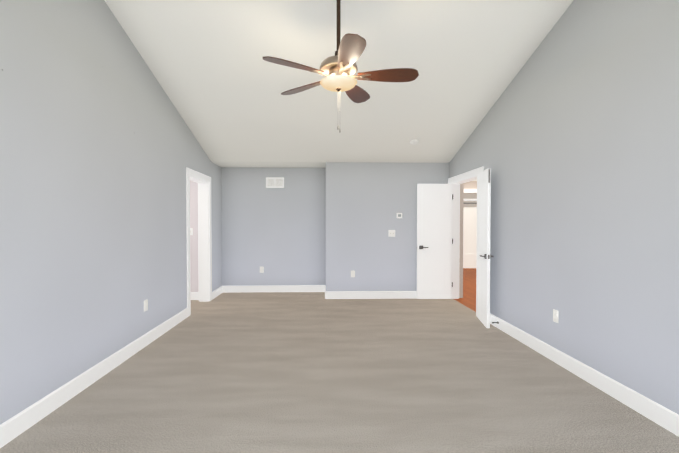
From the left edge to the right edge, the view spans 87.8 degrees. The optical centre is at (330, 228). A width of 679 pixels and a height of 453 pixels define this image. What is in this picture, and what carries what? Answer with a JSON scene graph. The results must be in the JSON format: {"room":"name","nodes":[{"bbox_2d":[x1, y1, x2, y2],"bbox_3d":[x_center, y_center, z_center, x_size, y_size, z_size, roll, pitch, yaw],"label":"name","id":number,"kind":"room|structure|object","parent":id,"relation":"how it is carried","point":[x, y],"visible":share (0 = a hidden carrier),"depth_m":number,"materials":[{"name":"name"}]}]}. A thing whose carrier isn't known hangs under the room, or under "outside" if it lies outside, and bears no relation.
{"room":"empty bedroom","nodes":[
{"label":"empty bedroom","id":0,"kind":"room"},
{"bbox_2d":[0,0,221,424],"bbox_3d":[-2.086,-0.384,2.967,0.160,3.361,7.970,0,1,-1],"label":"wall","id":1,"kind":"structure","parent":0,"point":[97,159],"depth_m":2.84,"materials":[{"name":"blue paint"}]},
{"bbox_2d":[0,308,187,447],"bbox_3d":[-1.977,1.246,2.110,0.016,0.130,5.880,0,1,-1],"label":"baseboard","id":2,"kind":"structure","parent":1,"relation":"attached to","point":[15,426],"depth_m":2.74,"materials":[{"name":"white wood"}]},
{"bbox_2d":[144,300,147,310],"bbox_3d":[-2.022,0.843,3.864,0.010,0.115,0.070,0,1,-1],"label":"outlet","id":3,"kind":"object","parent":1,"relation":"attached to","point":[145,305],"visible":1,"depth_m":3.85,"materials":[{"name":"white plastic"}]},
{"bbox_2d":[186,168,211,316],"bbox_3d":[-2.148,0.190,5.571,0.196,2.130,1.080,0,1,-1],"label":"door frame","id":4,"kind":"structure","parent":1,"relation":"attached to","point":[203,181],"depth_m":6.00,"materials":[{"name":"white wood"}]},
{"bbox_2d":[212,286,222,299],"bbox_3d":[-2.081,1.176,6.474,0.016,0.130,0.690,0,1,-1],"label":"baseboard","id":5,"kind":"structure","parent":1,"relation":"attached to","point":[217,292],"depth_m":6.47,"materials":[{"name":"white wood"}]},
{"bbox_2d":[190,180,198,291],"bbox_3d":[-3.666,0.025,6.192,2.845,2.440,0.160,0,1,-1],"label":"wall","id":6,"kind":"structure","parent":0,"point":[194,280],"depth_m":6.14,"materials":[{"name":"paint"}]},
{"bbox_2d":[190,292,198,299],"bbox_3d":[-3.682,1.182,6.122,2.847,0.130,0.016,0,1,-1],"label":"baseboard","id":7,"kind":"structure","parent":6,"relation":"attached to","point":[194,295],"depth_m":6.15,"materials":[{"name":"white wood"}]},
{"bbox_2d":[221,167,325,285],"bbox_3d":[-1.099,0.029,6.904,2.000,2.410,0.160,0,1,-1],"label":"wall","id":8,"kind":"structure","parent":0,"point":[278,235],"depth_m":6.82,"materials":[{"name":"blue paint"}]},
{"bbox_2d":[223,285,324,292],"bbox_3d":[-1.097,1.170,6.834,2.000,0.130,0.016,0,1,-1],"label":"baseboard","id":9,"kind":"structure","parent":8,"relation":"attached to","point":[284,288],"depth_m":6.83,"materials":[{"name":"white wood"}]},
{"bbox_2d":[266,178,283,187],"bbox_3d":[-1.072,-0.885,6.805,0.345,0.195,0.010,0,1,-1],"label":"air vent","id":10,"kind":"object","parent":8,"relation":"in","point":[274,182],"visible":1,"depth_m":6.80,"materials":[{"name":"white plastic"}]},
{"bbox_2d":[104,0,572,167],"bbox_3d":[0.088,-1.515,3.001,4.510,1.340,7.970,0,1,-1],"label":"ceiling","id":11,"kind":"structure","parent":0,"point":[223,83],"depth_m":3.97,"materials":[{"name":"white paint"}]},
{"bbox_2d":[263,0,418,132],"bbox_3d":[0.111,-1.452,3.028,1.294,1.248,1.307,0,1,-1],"label":"ceiling fan","id":12,"kind":"object","parent":11,"relation":"hanging from","point":[338,70],"visible":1,"depth_m":2.99,"materials":[{"name":"brown wood"}]},
{"bbox_2d":[410,139,417,144],"bbox_3d":[1.313,-1.351,5.537,0.128,0.066,0.126,0,1,-1],"label":"smoke detector","id":13,"kind":"object","parent":11,"relation":"attached to","point":[414,142],"visible":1,"depth_m":5.50,"materials":[{"name":"white plastic"}]},
{"bbox_2d":[0,292,678,452],"bbox_3d":[-1.496,1.311,5.204,7.375,0.100,12.360,0,1,-1],"label":"floor carpet","id":14,"kind":"object","parent":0,"point":[277,372],"visible":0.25,"depth_m":2.78,"materials":[{"name":"beige carpet"}]},
{"bbox_2d":[326,162,448,290],"bbox_3d":[1.083,0.033,6.646,2.350,2.410,0.780,0,1,-1],"label":"wall","id":15,"kind":"structure","parent":0,"point":[366,202],"depth_m":6.25,"materials":[{"name":"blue paint"}]},
{"bbox_2d":[325,291,416,298],"bbox_3d":[1.004,1.179,6.264,2.206,0.130,0.016,0,1,-1],"label":"baseboard","id":16,"kind":"structure","parent":15,"relation":"attached to","point":[370,294],"depth_m":6.25,"materials":[{"name":"white wood"}]},
{"bbox_2d":[389,230,394,235],"bbox_3d":[1.087,0.085,6.245,0.116,0.115,0.023,0,1,-1],"label":"double light switch","id":17,"kind":"object","parent":15,"relation":"attached to","point":[391,232],"visible":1,"depth_m":6.25,"materials":[{"name":"white plastic"}]},
{"bbox_2d":[459,183,463,297],"bbox_3d":[2.293,0.008,7.264,0.101,2.440,1.960,0,1,-1],"label":"wall","id":18,"kind":"structure","parent":0,"point":[461,185],"depth_m":6.29,"materials":[{"name":"paint"}]},
{"bbox_2d":[454,268,475,311],"bbox_3d":[4.835,1.299,6.105,5.325,0.096,13.860,0,1,-1],"label":"floor","id":19,"kind":"structure","parent":0,"point":[468,299],"depth_m":7.14,"materials":[{"name":"brown wood"}]},
{"bbox_2d":[463,207,476,267],"bbox_3d":[4.153,0.274,10.669,1.870,1.800,0.470,0,1,-1],"label":"wall","id":20,"kind":"structure","parent":0,"point":[469,237],"depth_m":10.45,"materials":[{"name":"white paint"}]},
{"bbox_2d":[464,199,476,203],"bbox_3d":[3.739,-0.807,10.577,2.700,0.136,0.600,0,1,-1],"label":"rod","id":21,"kind":"object","parent":20,"relation":"attached to","point":[470,200],"depth_m":10.53,"materials":[{"name":"white metal"}]},
{"bbox_2d":[464,181,476,206],"bbox_3d":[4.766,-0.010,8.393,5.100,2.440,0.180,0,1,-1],"label":"wall","id":22,"kind":"structure","parent":0,"point":[469,185],"depth_m":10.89,"materials":[{"name":"paint"}]},
{"bbox_2d":[464,189,476,192],"bbox_3d":[3.150,0.141,8.348,1.665,2.140,0.178,0,1,-1],"label":"trim","id":23,"kind":"structure","parent":22,"relation":"attached to","point":[470,190],"depth_m":8.25,"materials":[{"name":"white wood"}]},
{"bbox_2d":[449,0,678,414],"bbox_3d":[2.272,-0.379,2.681,0.160,3.361,7.191,0,1,-1],"label":"wall","id":24,"kind":"structure","parent":0,"point":[572,142],"depth_m":2.91,"materials":[{"name":"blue paint"}]},
{"bbox_2d":[448,166,483,298],"bbox_3d":[2.202,0.189,5.634,0.196,2.130,1.400,0,1,-1],"label":"door frame","id":25,"kind":"structure","parent":24,"relation":"attached to","point":[458,180],"depth_m":6.22,"materials":[{"name":"white wood"}]},
{"bbox_2d":[417,184,452,298],"bbox_3d":[1.840,0.226,6.199,0.644,2.015,0.143,0,1,-1],"label":"door leaf","id":26,"kind":"structure","parent":25,"relation":"attached to","point":[434,241],"depth_m":6.18,"materials":[{"name":"white painted wood"},{"name":"nickel"}]},
{"bbox_2d":[476,168,493,327],"bbox_3d":[2.035,0.249,4.743,0.215,2.015,0.605,0,1,-1],"label":"door leaf","id":27,"kind":"structure","parent":24,"relation":"in","point":[484,256],"depth_m":4.65,"materials":[{"name":"white painted wood"},{"name":"nickel"}]},
{"bbox_2d":[553,309,558,322],"bbox_3d":[2.170,0.845,3.403,0.010,0.115,0.070,0,1,-1],"label":"outlet","id":28,"kind":"object","parent":24,"relation":"attached to","point":[555,315],"visible":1,"depth_m":3.40,"materials":[{"name":"white plastic"}]},
{"bbox_2d":[490,313,678,436],"bbox_3d":[2.198,1.246,2.110,0.016,0.130,5.680,0,1,-1],"label":"baseboard","id":29,"kind":"structure","parent":24,"relation":"attached to","point":[661,415],"depth_m":2.83,"materials":[{"name":"white wood"}]}
]}

